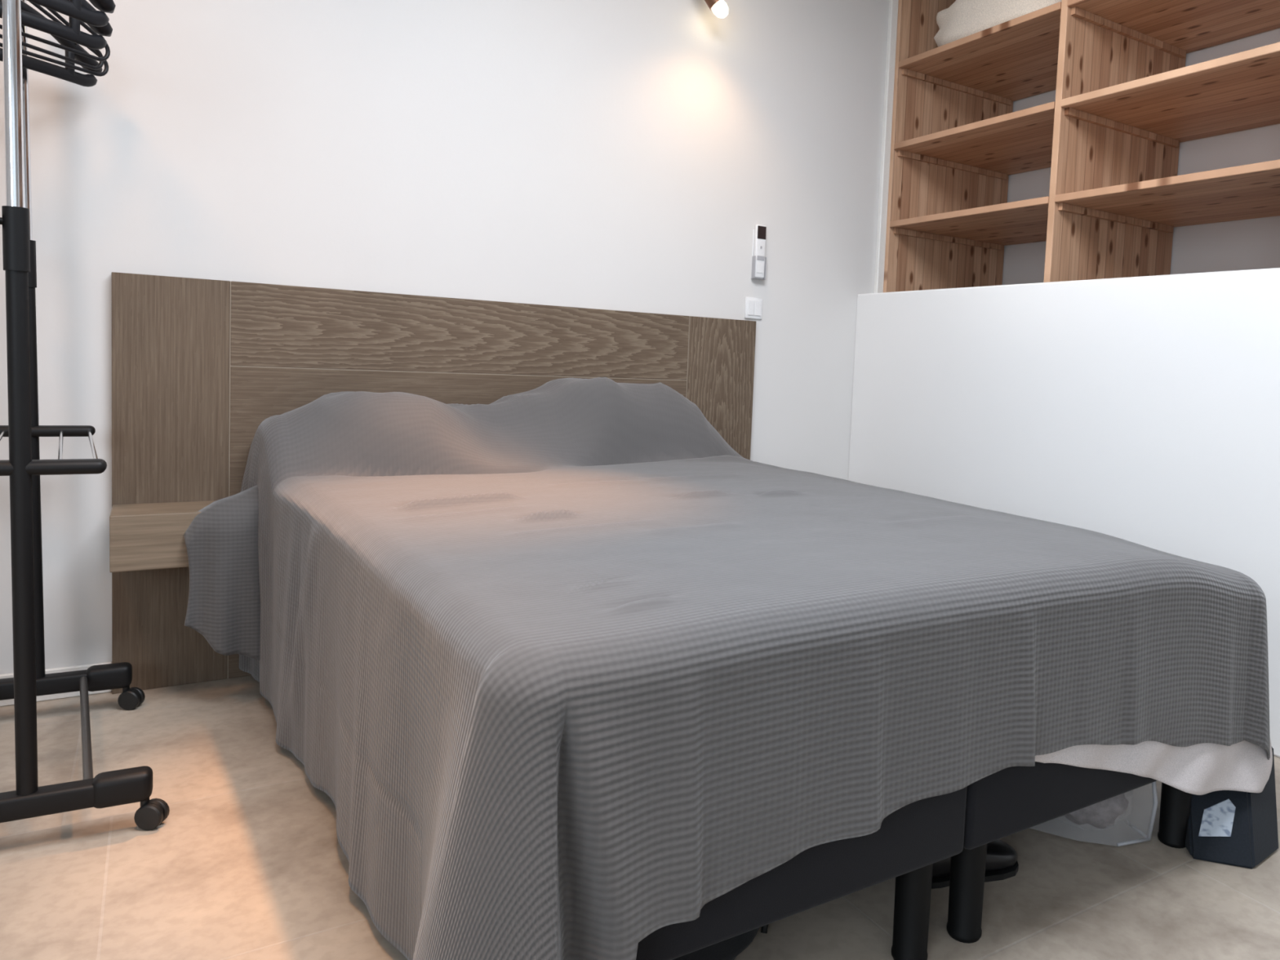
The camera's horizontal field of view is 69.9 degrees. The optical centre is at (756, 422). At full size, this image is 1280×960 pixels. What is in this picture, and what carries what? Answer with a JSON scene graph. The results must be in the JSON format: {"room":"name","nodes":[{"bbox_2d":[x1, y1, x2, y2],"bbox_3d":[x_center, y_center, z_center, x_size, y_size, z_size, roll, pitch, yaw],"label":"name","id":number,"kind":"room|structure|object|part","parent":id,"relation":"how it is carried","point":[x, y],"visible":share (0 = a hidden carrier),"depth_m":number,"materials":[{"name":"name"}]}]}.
{"room":"bedroom","nodes":[
{"label":"bedroom","id":0,"kind":"room"},
{"bbox_2d":[0,0,888,674],"bbox_3d":[-1.258,-0.639,2.820,5.920,2.780,0.100,0,4,-34],"label":"wall","id":1,"kind":"structure","parent":0,"point":[620,155],"depth_m":2.92,"materials":[{"name":"white paint"}]},
{"bbox_2d":[0,661,111,706],"bbox_3d":[-2.733,0.706,1.901,2.250,0.085,0.012,0,4,-34],"label":"baseboard","id":2,"kind":"structure","parent":1,"relation":"attached to","point":[54,696],"depth_m":2.46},
{"bbox_2d":[704,0,728,17],"bbox_3d":[-0.173,-1.566,3.312,0.110,0.174,0.134,0,4,-34],"label":"wall spotlight","id":3,"kind":"object","parent":1,"relation":"attached to","point":[719,7],"visible":1,"depth_m":3.28,"materials":[{"name":"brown metal"}]},
{"bbox_3d":[-0.137,-1.513,3.295,0.069,0.073,0.058,0,4,-34],"label":"bulb","id":4,"kind":"part","parent":3,"relation":"part of","materials":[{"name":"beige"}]},
{"bbox_2d":[744,296,762,319],"bbox_3d":[-0.012,-0.455,3.596,0.080,0.084,0.012,0,4,-34],"label":"light switch","id":5,"kind":"object","parent":1,"relation":"attached to","point":[753,306],"visible":1,"depth_m":3.59,"materials":[{"name":"white plastic"}]},
{"bbox_2d":[751,229,766,279],"bbox_3d":[0.010,-0.665,3.582,0.054,0.193,0.028,0,4,-34],"label":"remote holder","id":6,"kind":"object","parent":1,"relation":"attached to","point":[753,258],"visible":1,"depth_m":3.58,"materials":[{"name":"white plastic"}]},
{"bbox_3d":[0.004,-0.666,3.591,0.054,0.193,0.004,0,4,-34],"label":"plate","id":7,"kind":"part","parent":6,"relation":"part of","materials":[{"name":"white plastic"}]},
{"bbox_2d":[753,224,766,278],"bbox_3d":[0.012,-0.677,3.579,0.047,0.208,0.021,0,4,-34],"label":"remote control","id":8,"kind":"object","parent":6,"relation":"in","point":[760,230],"visible":1,"depth_m":3.57,"materials":[{"name":"white plastic"}]},
{"bbox_2d":[874,0,898,293],"bbox_3d":[0.533,-0.631,3.935,0.038,2.780,0.022,0,4,-34],"label":"trim","id":9,"kind":"structure","parent":1,"relation":"attached to","point":[893,4],"depth_m":3.89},
{"bbox_2d":[0,675,1279,959],"bbox_3d":[0.207,1.012,0.607,5.920,0.100,5.650,0,4,-34],"label":"floor","id":10,"kind":"structure","parent":0,"point":[247,860],"depth_m":1.72,"materials":[{"name":"tile"}]},
{"bbox_2d":[0,0,169,830],"bbox_3d":[-1.585,-0.131,1.966,0.465,1.847,0.842,0,5,-37],"label":"rack","id":11,"kind":"object","parent":10,"relation":"on","point":[24,467],"visible":1,"depth_m":1.71,"materials":[{"name":"black metal"}]},
{"bbox_3d":[-1.644,0.048,1.956,0.007,0.010,0.724,0,5,-37],"label":"shelf rod","id":12,"kind":"part","parent":11,"relation":"part of","materials":[{"name":"silver metal"}]},
{"bbox_3d":[-1.345,-0.689,1.636,0.033,0.623,0.027,0,4,-34],"label":"chrome post","id":13,"kind":"part","parent":11,"relation":"part of","materials":[{"name":"silver metal"}]},
{"bbox_3d":[-1.795,-0.746,2.213,0.036,0.623,0.027,0,4,-34],"label":"chrome post","id":14,"kind":"part","parent":11,"relation":"part of","materials":[{"name":"silver metal"}]},
{"bbox_2d":[0,0,102,87],"bbox_3d":[-1.757,-0.963,2.143,0.048,0.237,0.403,4,4,20],"label":"clothes hanger","id":15,"kind":"object","parent":11,"relation":"hanging from","point":[66,73],"visible":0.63,"depth_m":2.24,"materials":[{"name":"plastic"}]},
{"bbox_2d":[0,7,103,70],"bbox_3d":[-1.646,-0.956,2.011,0.013,0.224,0.407,3,4,14],"label":"clothes hanger","id":16,"kind":"object","parent":11,"relation":"hanging from","point":[58,15],"visible":0.62,"depth_m":2.11,"materials":[{"name":"black plastic"}]},
{"bbox_2d":[0,1,108,76],"bbox_3d":[-1.692,-0.962,2.071,0.013,0.224,0.407,4,4,20],"label":"clothes hanger","id":17,"kind":"object","parent":11,"relation":"hanging from","point":[104,72],"visible":0.66,"depth_m":2.15,"materials":[{"name":"black plastic"}]},
{"bbox_2d":[0,21,110,61],"bbox_3d":[-1.594,-0.950,1.945,0.013,0.224,0.407,4,4,18],"label":"clothes hanger","id":18,"kind":"object","parent":11,"relation":"hanging from","point":[83,24],"visible":0.63,"depth_m":2.07,"materials":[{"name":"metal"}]},
{"bbox_2d":[0,0,112,49],"bbox_3d":[-1.519,-0.933,1.840,0.048,0.237,0.403,4,4,22],"label":"clothes hanger","id":19,"kind":"object","parent":11,"relation":"hanging from","point":[72,33],"visible":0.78,"depth_m":1.94,"materials":[{"name":"plastic"}]},
{"bbox_3d":[-1.549,0.049,2.015,0.007,0.010,0.724,0,5,-37],"label":"shelf rod","id":20,"kind":"part","parent":11,"relation":"part of","materials":[{"name":"silver metal"}]},
{"bbox_2d":[26,0,115,26],"bbox_3d":[-1.402,-0.918,1.690,0.048,0.237,0.403,4,4,20],"label":"clothes hanger","id":21,"kind":"object","parent":11,"relation":"hanging from","point":[72,8],"visible":1,"depth_m":1.81,"materials":[{"name":"plastic"}]},
{"bbox_3d":[-1.537,0.692,2.073,0.017,0.017,0.734,0,5,-37],"label":"rail","id":22,"kind":"part","parent":11,"relation":"part of","materials":[{"name":"metal"}]},
{"bbox_3d":[-1.501,0.049,2.044,0.007,0.010,0.724,0,5,-37],"label":"shelf rod","id":23,"kind":"part","parent":11,"relation":"part of","materials":[{"name":"silver metal"}]},
{"bbox_2d":[109,271,755,693],"bbox_3d":[-0.847,0.182,2.974,2.078,1.160,0.224,0,4,-34],"label":"headboard","id":24,"kind":"object","parent":10,"relation":"on","point":[198,365],"visible":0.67,"depth_m":2.64,"materials":[{"name":"brown wood"}]},
{"bbox_3d":[-1.652,0.173,2.556,0.276,1.160,0.029,0,4,-34],"label":"panel","id":25,"kind":"part","parent":24,"relation":"part of","materials":[{"name":"brown wood"}]},
{"bbox_3d":[-0.160,0.175,3.546,0.300,1.160,0.029,0,4,-34],"label":"panel","id":26,"kind":"part","parent":24,"relation":"part of","materials":[{"name":"brown wood"}]},
{"bbox_2d":[672,924,768,959],"bbox_3d":[-0.125,0.808,1.508,0.338,0.163,0.208,-1,5,-45],"label":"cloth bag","id":27,"kind":"object","parent":10,"relation":"on","point":[729,948],"visible":0.08,"depth_m":1.45,"materials":[{"name":"black fabric"}]},
{"bbox_2d":[635,786,967,959],"bbox_3d":[-0.515,0.632,2.120,0.766,0.400,1.980,0,4,-34],"label":"bed base","id":28,"kind":"object","parent":10,"relation":"on","point":[919,834],"visible":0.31,"depth_m":1.37,"materials":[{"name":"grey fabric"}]},
{"bbox_2d":[183,377,1270,959],"bbox_3d":[-0.197,0.365,2.246,2.040,0.904,2.163,0,4,-34],"label":"bedspread","id":29,"kind":"object","parent":28,"relation":"on","point":[565,669],"visible":1,"depth_m":1.49,"materials":[{"name":"grey fabric"}]},
{"bbox_3d":[0.262,0.810,1.527,0.061,0.190,0.061,0,4,-34],"label":"leg","id":30,"kind":"part","parent":28,"relation":"part of","materials":[{"name":"black plastic"}]},
{"bbox_2d":[931,839,1018,888],"bbox_3d":[0.413,0.856,1.798,0.238,0.078,0.088,1,4,-20],"label":"shoe","id":31,"kind":"object","parent":10,"relation":"on","point":[1002,864],"visible":0.47,"depth_m":1.78,"materials":[{"name":"black leather"}]},
{"bbox_2d":[946,761,1191,943],"bbox_3d":[0.127,0.633,2.546,0.766,0.400,1.980,0,4,-34],"label":"bed base","id":32,"kind":"object","parent":10,"relation":"on","point":[1006,802],"visible":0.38,"depth_m":1.59,"materials":[{"name":"grey fabric"}]},
{"bbox_3d":[0.371,0.811,1.599,0.061,0.190,0.061,0,4,-34],"label":"leg","id":33,"kind":"part","parent":32,"relation":"part of","materials":[{"name":"black plastic"}]},
{"bbox_2d":[1035,740,1272,795],"bbox_3d":[0.759,0.628,1.738,0.891,0.351,0.044,0,4,-33],"label":"sheet","id":34,"kind":"object","parent":32,"relation":"on","point":[1199,769],"visible":0.38,"depth_m":1.80,"materials":[{"name":"white fabric"}]},
{"bbox_3d":[0.904,0.812,1.953,0.061,0.190,0.061,0,4,-34],"label":"leg","id":35,"kind":"part","parent":32,"relation":"part of","materials":[{"name":"black plastic"}]},
{"bbox_2d":[883,0,1279,292],"bbox_3d":[1.570,-0.489,3.058,0.729,2.700,2.626,0,4,-34],"label":"shelving unit","id":36,"kind":"object","parent":10,"relation":"on","point":[1126,96],"visible":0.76,"depth_m":3.39,"materials":[{"name":"brown wood"}]},
{"bbox_3d":[1.105,-0.822,3.757,0.726,0.026,0.833,0,4,-34],"label":"shelf","id":37,"kind":"part","parent":36,"relation":"part of","materials":[{"name":"brown wood"}]},
{"bbox_3d":[1.119,-1.151,3.736,0.726,0.026,0.833,0,4,-34],"label":"shelf","id":38,"kind":"part","parent":36,"relation":"part of","materials":[{"name":"brown wood"}]},
{"bbox_3d":[1.135,-1.493,3.714,0.726,0.026,0.833,0,4,-34],"label":"shelf","id":39,"kind":"part","parent":36,"relation":"part of","materials":[{"name":"brown wood"}]},
{"bbox_2d":[933,0,1062,46],"bbox_3d":[1.125,-1.633,3.706,0.602,0.252,0.741,0,4,-34],"label":"duvet","id":40,"kind":"object","parent":36,"relation":"on","point":[963,18],"visible":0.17,"depth_m":3.57,"materials":[{"name":"white fabric"}]},
{"bbox_3d":[1.581,-0.755,3.040,0.726,0.026,0.837,0,4,-34],"label":"shelf","id":41,"kind":"part","parent":36,"relation":"part of","materials":[{"name":"brown wood"}]},
{"bbox_3d":[1.595,-1.084,3.018,0.726,0.026,0.837,0,4,-34],"label":"shelf","id":42,"kind":"part","parent":36,"relation":"part of","materials":[{"name":"brown wood"}]},
{"bbox_3d":[1.611,-1.426,2.997,0.726,0.026,0.837,0,4,-34],"label":"shelf","id":43,"kind":"part","parent":36,"relation":"part of","materials":[{"name":"brown wood"}]},
{"bbox_2d":[1055,781,1158,846],"bbox_3d":[0.706,0.802,2.011,0.231,0.175,0.292,0,4,-34],"label":"bag","id":44,"kind":"object","parent":10,"relation":"on","point":[1105,814],"visible":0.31,"depth_m":1.91,"materials":[{"name":"grey plastic"}]},
{"bbox_2d":[1185,746,1278,868],"bbox_3d":[1.036,0.817,2.005,0.217,0.182,0.304,4,4,16],"label":"storage box","id":45,"kind":"object","parent":10,"relation":"on","point":[1239,828],"visible":0.49,"depth_m":1.92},
{"bbox_2d":[848,267,1279,757],"bbox_3d":[1.353,0.229,2.587,0.100,1.310,3.300,0,4,-34],"label":"wall","id":46,"kind":"structure","parent":0,"point":[1144,411],"depth_m":2.89,"materials":[{"name":"white paint"}]},
{"bbox_2d":[1001,27,1279,284],"bbox_3d":[2.696,-0.419,2.123,0.100,2.780,5.450,0,4,-34],"label":"wall","id":47,"kind":"structure","parent":0,"point":[1247,244],"depth_m":3.47,"materials":[{"name":"paint"}]}
]}

